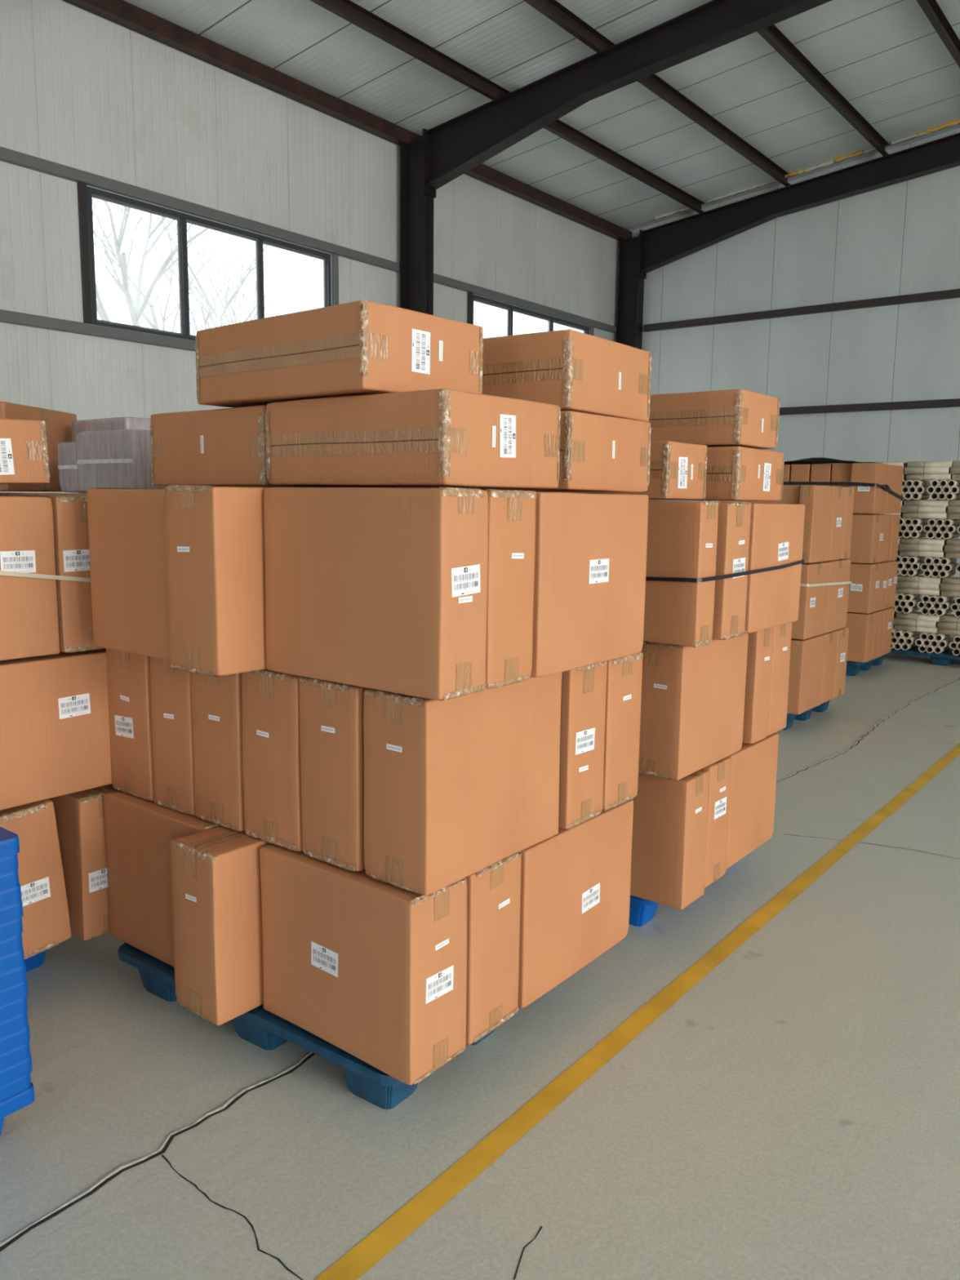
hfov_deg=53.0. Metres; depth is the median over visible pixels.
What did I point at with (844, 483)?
strap
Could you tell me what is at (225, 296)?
bare tree
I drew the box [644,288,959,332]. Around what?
beam
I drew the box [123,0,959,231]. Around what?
ceiling
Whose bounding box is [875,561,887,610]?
carton
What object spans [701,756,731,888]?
carton
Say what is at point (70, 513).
carton
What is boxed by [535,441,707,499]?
carton
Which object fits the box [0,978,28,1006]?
pallet
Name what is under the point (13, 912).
pallet
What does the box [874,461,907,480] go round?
bundle
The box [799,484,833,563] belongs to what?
carton
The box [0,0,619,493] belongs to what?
wall
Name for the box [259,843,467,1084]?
carton
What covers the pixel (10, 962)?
pallet
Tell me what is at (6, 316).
beam
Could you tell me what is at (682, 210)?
strip
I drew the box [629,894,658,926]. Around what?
pallet
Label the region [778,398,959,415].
beam
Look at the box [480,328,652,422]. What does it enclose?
carton
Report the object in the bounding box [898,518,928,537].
bundle
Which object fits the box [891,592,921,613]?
bundle
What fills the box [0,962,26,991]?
pallet
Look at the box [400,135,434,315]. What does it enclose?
steel column
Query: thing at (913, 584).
bundle
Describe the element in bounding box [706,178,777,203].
strip
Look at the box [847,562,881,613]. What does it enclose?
carton
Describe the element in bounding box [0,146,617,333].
beam
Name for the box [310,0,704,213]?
roof purlin
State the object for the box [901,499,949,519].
bundle
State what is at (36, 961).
pallet
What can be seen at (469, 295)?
window frame
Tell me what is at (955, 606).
bundle
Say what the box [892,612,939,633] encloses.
bundle
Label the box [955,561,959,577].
bundle
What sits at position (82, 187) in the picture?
window frame
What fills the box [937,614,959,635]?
bundle
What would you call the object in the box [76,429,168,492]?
carton
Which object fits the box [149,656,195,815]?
carton
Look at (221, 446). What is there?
carton
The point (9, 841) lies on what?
pallet
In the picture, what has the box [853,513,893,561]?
carton
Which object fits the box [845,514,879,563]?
carton
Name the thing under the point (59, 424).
carton
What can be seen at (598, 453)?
carton
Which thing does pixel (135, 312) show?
bare tree
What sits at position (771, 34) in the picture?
roof purlin
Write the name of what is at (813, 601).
carton
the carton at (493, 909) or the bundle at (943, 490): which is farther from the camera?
the bundle at (943, 490)
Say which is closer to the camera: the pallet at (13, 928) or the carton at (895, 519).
the pallet at (13, 928)
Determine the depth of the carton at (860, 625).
8.91 m
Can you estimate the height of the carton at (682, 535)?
0.480 m
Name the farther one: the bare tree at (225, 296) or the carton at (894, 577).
the bare tree at (225, 296)
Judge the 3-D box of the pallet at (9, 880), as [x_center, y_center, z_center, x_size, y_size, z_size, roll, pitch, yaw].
[-1.590,0.586,2.190,0.604,0.044,0.804,7,10,38]
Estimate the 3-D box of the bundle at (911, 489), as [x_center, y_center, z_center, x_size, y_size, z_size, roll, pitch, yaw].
[4.470,-1.545,9.916,0.300,0.197,0.441,7,10,38]
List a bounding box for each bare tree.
[92,197,291,332]
[95,200,208,326]
[138,213,277,328]
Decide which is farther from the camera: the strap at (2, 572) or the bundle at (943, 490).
the bundle at (943, 490)
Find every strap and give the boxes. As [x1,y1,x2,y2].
[0,570,91,582]
[645,559,804,582]
[782,481,902,500]
[800,581,851,586]
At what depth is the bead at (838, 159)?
14.29 m
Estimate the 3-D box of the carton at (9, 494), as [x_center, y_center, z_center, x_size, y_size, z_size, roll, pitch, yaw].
[-1.873,-0.449,4.551,0.239,0.481,0.584,7,10,38]
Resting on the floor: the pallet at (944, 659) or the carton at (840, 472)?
the pallet at (944, 659)
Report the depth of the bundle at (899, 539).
9.94 m
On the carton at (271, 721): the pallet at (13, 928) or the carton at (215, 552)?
the carton at (215, 552)
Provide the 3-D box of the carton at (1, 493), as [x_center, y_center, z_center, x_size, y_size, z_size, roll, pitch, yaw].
[-2.069,-0.474,4.704,0.239,0.482,0.584,7,10,38]
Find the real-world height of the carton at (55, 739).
0.445 m
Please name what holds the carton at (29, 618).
on the carton at (55, 739)
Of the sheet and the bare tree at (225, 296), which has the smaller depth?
the sheet
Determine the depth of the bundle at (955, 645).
9.67 m
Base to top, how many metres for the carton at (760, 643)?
0.477 m
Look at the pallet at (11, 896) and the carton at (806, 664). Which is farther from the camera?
the carton at (806, 664)
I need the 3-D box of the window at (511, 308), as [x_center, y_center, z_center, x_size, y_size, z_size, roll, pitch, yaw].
[0.833,-4.548,15.316,0.090,1.300,3.220,7,10,38]
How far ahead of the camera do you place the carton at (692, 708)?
3.38 m
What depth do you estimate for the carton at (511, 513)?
2.38 m
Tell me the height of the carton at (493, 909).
0.487 m
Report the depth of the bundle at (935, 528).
9.66 m
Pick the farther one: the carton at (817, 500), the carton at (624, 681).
the carton at (817, 500)
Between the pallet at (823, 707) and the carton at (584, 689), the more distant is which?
the pallet at (823, 707)
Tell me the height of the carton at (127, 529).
0.483 m
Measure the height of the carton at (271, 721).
0.491 m
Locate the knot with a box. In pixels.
[882,484,890,491]
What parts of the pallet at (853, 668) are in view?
leg, leg, leg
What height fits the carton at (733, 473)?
0.193 m
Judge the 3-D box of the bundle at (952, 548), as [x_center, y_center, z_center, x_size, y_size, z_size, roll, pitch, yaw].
[4.895,-0.908,9.596,0.429,0.188,0.298,7,10,37]
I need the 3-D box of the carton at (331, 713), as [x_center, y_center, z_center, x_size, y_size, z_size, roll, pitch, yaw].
[-0.215,0.319,2.728,0.223,0.491,0.587,7,10,38]
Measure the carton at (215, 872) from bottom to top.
0.494 m
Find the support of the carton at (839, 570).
on the carton at (830, 638)
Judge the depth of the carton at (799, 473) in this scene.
9.09 m
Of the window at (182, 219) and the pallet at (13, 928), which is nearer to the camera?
the pallet at (13, 928)
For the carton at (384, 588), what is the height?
0.488 m
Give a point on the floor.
(759, 1080)
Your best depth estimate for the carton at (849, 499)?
7.09 m
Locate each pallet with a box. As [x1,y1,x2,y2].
[0,826,20,858]
[0,853,18,875]
[0,869,19,891]
[0,883,22,908]
[0,900,23,924]
[0,917,22,941]
[0,933,22,957]
[0,947,24,973]
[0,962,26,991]
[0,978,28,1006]
[0,995,27,1022]
[0,1011,28,1039]
[0,1025,30,1054]
[0,1041,30,1071]
[0,1053,32,1087]
[0,1073,31,1102]
[0,1082,35,1136]
[24,949,46,972]
[118,942,495,1109]
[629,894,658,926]
[782,700,829,729]
[845,652,889,675]
[889,645,959,666]
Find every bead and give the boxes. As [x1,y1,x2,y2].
[784,168,805,177]
[834,150,862,162]
[916,120,959,135]
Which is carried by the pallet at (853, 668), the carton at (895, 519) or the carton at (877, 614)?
the carton at (877, 614)
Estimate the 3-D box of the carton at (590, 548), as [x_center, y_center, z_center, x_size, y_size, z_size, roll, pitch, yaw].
[0.241,-0.178,2.758,0.224,0.485,0.579,7,10,38]
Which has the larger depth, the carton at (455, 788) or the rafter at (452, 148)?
the rafter at (452, 148)
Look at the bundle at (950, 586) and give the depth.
9.64 m
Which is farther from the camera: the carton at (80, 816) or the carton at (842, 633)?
the carton at (842, 633)
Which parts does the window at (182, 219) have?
sash, sash, sash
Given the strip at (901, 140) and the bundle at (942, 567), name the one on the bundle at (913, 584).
the bundle at (942, 567)
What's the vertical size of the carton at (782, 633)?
0.473 m
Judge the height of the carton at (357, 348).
0.207 m
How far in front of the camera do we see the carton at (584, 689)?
2.83 m
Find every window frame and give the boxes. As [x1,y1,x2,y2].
[77,182,93,324]
[332,253,338,306]
[466,291,472,324]
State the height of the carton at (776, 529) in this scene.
0.478 m
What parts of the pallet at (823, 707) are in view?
leg, leg, leg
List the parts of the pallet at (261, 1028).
leg, leg, leg, leg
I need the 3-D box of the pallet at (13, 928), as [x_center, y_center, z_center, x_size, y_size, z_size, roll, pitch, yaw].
[-1.589,0.706,2.208,0.604,0.044,0.804,7,10,38]
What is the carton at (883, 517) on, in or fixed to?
on the carton at (864, 592)
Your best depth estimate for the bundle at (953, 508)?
9.54 m
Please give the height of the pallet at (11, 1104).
0.142 m
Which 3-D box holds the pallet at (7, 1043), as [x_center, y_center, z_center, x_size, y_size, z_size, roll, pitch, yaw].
[-1.591,0.987,2.250,0.604,0.044,0.804,7,10,38]
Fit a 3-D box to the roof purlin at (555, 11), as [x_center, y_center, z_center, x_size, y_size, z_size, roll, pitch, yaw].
[-6.413,-5.199,0.763,0.070,0.158,36.380,7,10,38]
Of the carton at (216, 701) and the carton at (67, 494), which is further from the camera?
the carton at (67, 494)
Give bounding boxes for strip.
[653,206,689,219]
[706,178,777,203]
[796,160,834,174]
[862,146,875,153]
[890,120,959,145]
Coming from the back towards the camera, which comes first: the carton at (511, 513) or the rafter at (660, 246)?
the rafter at (660, 246)
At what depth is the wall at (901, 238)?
14.96 m
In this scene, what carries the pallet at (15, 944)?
on the pallet at (10, 962)
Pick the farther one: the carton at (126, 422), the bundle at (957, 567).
the bundle at (957, 567)
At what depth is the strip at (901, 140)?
13.73 m
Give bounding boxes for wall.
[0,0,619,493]
[630,128,959,614]
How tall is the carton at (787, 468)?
0.453 m
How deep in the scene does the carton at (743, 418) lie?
3.53 m
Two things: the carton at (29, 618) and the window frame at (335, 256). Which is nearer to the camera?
the carton at (29, 618)
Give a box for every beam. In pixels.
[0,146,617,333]
[0,309,195,351]
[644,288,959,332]
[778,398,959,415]
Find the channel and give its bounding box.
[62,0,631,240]
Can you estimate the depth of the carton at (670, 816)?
3.47 m
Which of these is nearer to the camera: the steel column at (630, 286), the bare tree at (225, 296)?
the steel column at (630, 286)
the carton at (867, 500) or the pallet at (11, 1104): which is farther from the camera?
the carton at (867, 500)
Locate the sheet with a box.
[783,457,874,464]
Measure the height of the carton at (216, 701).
0.491 m
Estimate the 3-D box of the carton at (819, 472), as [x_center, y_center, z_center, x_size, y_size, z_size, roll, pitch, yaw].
[3.350,-1.449,9.220,0.184,0.452,0.579,7,10,38]
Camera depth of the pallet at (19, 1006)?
2.33 m
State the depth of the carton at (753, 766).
3.90 m
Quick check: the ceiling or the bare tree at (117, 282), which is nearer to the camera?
the ceiling
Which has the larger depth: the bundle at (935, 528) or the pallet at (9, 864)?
the bundle at (935, 528)
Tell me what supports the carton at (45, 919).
on the pallet at (36, 961)
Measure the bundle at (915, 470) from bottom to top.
0.188 m
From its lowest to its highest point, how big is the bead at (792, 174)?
0.096 m
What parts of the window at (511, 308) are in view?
sash, sash, sash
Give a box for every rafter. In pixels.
[422,0,831,198]
[637,132,959,279]
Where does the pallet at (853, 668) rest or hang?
on the floor
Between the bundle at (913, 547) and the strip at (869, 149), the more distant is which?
the strip at (869, 149)
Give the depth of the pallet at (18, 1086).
2.36 m
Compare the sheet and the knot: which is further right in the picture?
the knot
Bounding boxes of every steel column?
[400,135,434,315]
[616,234,644,349]
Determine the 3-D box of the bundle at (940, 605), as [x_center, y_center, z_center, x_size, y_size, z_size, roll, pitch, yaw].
[4.705,-0.368,9.892,0.300,0.197,0.438,7,10,38]
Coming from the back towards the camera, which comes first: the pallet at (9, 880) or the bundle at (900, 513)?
the bundle at (900, 513)
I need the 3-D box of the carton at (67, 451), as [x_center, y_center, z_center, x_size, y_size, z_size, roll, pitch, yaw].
[-1.618,-0.740,4.140,0.252,0.212,0.290,7,10,38]
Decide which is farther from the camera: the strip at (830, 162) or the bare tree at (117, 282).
the bare tree at (117, 282)
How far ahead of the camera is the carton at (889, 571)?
9.25 m
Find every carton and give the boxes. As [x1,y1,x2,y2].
[0,401,76,492]
[0,418,50,484]
[0,492,12,495]
[0,495,103,653]
[0,496,60,661]
[0,648,112,810]
[0,799,71,959]
[8,493,36,496]
[35,493,66,496]
[48,783,117,941]
[57,441,87,493]
[66,493,87,496]
[71,416,151,493]
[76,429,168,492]
[87,488,170,660]
[104,790,220,967]
[106,648,155,801]
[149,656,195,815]
[150,404,355,488]
[164,485,267,676]
[169,826,269,1026]
[191,672,244,832]
[195,300,482,407]
[241,669,302,851]
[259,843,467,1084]
[263,487,488,700]
[265,388,559,488]
[298,676,368,872]
[363,671,561,895]
[465,851,521,1044]
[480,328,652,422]
[480,410,651,492]
[485,489,536,688]
[517,799,633,1008]
[530,492,648,677]
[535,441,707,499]
[558,661,607,830]
[602,651,643,810]
[630,769,709,909]
[638,633,748,780]
[642,501,719,647]
[647,389,779,448]
[648,446,783,501]
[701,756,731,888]
[711,502,751,639]
[719,484,801,503]
[726,732,778,868]
[742,626,773,743]
[744,502,804,633]
[767,622,791,736]
[782,464,791,481]
[786,634,824,715]
[790,463,811,481]
[791,561,830,639]
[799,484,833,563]
[809,463,831,485]
[819,631,837,704]
[825,559,850,633]
[828,485,845,560]
[831,463,851,487]
[833,626,848,697]
[840,486,854,559]
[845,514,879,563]
[845,612,874,662]
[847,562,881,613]
[850,462,888,513]
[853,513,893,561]
[871,611,879,660]
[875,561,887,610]
[876,514,887,562]
[876,609,884,657]
[880,607,893,656]
[881,560,893,608]
[884,464,902,513]
[889,514,900,560]
[889,560,897,607]
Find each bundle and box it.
[865,499,904,518]
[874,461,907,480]
[890,629,920,650]
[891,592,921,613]
[892,611,896,629]
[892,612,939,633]
[893,555,925,576]
[895,574,942,595]
[897,537,902,555]
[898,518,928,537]
[898,537,946,557]
[901,480,930,499]
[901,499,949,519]
[903,461,952,480]
[915,631,953,653]
[916,595,955,616]
[920,556,959,577]
[923,519,959,538]
[926,480,959,500]
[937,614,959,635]
[939,576,959,596]
[944,538,959,558]
[946,500,959,519]
[949,635,959,655]
[950,460,959,479]
[950,596,959,617]
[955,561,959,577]
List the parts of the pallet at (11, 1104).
leg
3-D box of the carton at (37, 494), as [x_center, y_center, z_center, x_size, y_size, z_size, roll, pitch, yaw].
[-1.676,-0.425,4.399,0.238,0.482,0.584,7,10,38]
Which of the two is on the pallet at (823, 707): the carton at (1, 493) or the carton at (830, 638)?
the carton at (830, 638)
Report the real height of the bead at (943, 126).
0.104 m
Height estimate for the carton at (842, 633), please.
0.521 m
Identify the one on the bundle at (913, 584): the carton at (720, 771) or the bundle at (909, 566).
the bundle at (909, 566)
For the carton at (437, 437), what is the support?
on the carton at (511, 513)
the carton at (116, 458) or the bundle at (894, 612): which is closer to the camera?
the carton at (116, 458)
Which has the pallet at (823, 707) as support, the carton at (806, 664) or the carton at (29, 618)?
the carton at (806, 664)
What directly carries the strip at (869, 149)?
attached to the ceiling
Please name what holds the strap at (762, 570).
attached to the carton at (734, 518)
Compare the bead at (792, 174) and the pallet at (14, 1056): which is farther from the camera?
the bead at (792, 174)
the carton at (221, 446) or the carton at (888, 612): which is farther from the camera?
the carton at (888, 612)
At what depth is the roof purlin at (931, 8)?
10.71 m
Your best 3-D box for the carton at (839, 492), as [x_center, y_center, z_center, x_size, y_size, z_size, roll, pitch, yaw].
[2.342,-0.865,7.085,0.584,0.529,0.265,7,10,38]
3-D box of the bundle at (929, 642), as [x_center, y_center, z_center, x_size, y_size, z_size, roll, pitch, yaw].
[4.705,0.014,9.946,0.300,0.197,0.440,7,10,37]
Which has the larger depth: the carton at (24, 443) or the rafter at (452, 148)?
the rafter at (452, 148)
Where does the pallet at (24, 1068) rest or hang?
on the pallet at (18, 1086)
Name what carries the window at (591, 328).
in the wall at (81, 89)
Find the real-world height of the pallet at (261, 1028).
0.147 m
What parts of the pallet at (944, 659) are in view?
leg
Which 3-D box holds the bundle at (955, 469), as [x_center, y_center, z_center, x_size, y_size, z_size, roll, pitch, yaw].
[4.900,-1.672,9.489,0.434,0.188,0.299,7,10,37]
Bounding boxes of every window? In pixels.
[86,186,331,340]
[472,293,589,335]
[589,326,594,335]
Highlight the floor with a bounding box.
[0,611,959,1279]
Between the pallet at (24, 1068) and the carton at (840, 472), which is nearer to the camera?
the pallet at (24, 1068)
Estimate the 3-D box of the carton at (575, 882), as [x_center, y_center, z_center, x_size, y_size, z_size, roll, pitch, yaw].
[0.228,0.782,3.031,0.228,0.482,0.622,7,10,38]
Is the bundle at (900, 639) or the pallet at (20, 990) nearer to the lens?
the pallet at (20, 990)
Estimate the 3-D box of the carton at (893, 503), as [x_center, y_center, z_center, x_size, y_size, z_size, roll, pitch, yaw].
[3.849,-1.438,9.185,0.224,0.452,0.479,7,10,38]
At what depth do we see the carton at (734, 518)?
3.34 m
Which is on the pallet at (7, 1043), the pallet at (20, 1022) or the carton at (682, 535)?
the pallet at (20, 1022)
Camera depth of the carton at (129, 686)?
3.06 m
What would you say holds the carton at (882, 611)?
on the pallet at (853, 668)
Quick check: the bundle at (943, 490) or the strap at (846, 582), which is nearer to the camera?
the strap at (846, 582)
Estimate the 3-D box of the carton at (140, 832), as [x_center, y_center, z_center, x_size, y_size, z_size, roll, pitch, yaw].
[-0.954,0.755,3.088,0.538,0.491,0.219,7,10,38]
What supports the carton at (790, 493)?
on the carton at (813, 601)
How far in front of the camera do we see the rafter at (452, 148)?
10.77 m

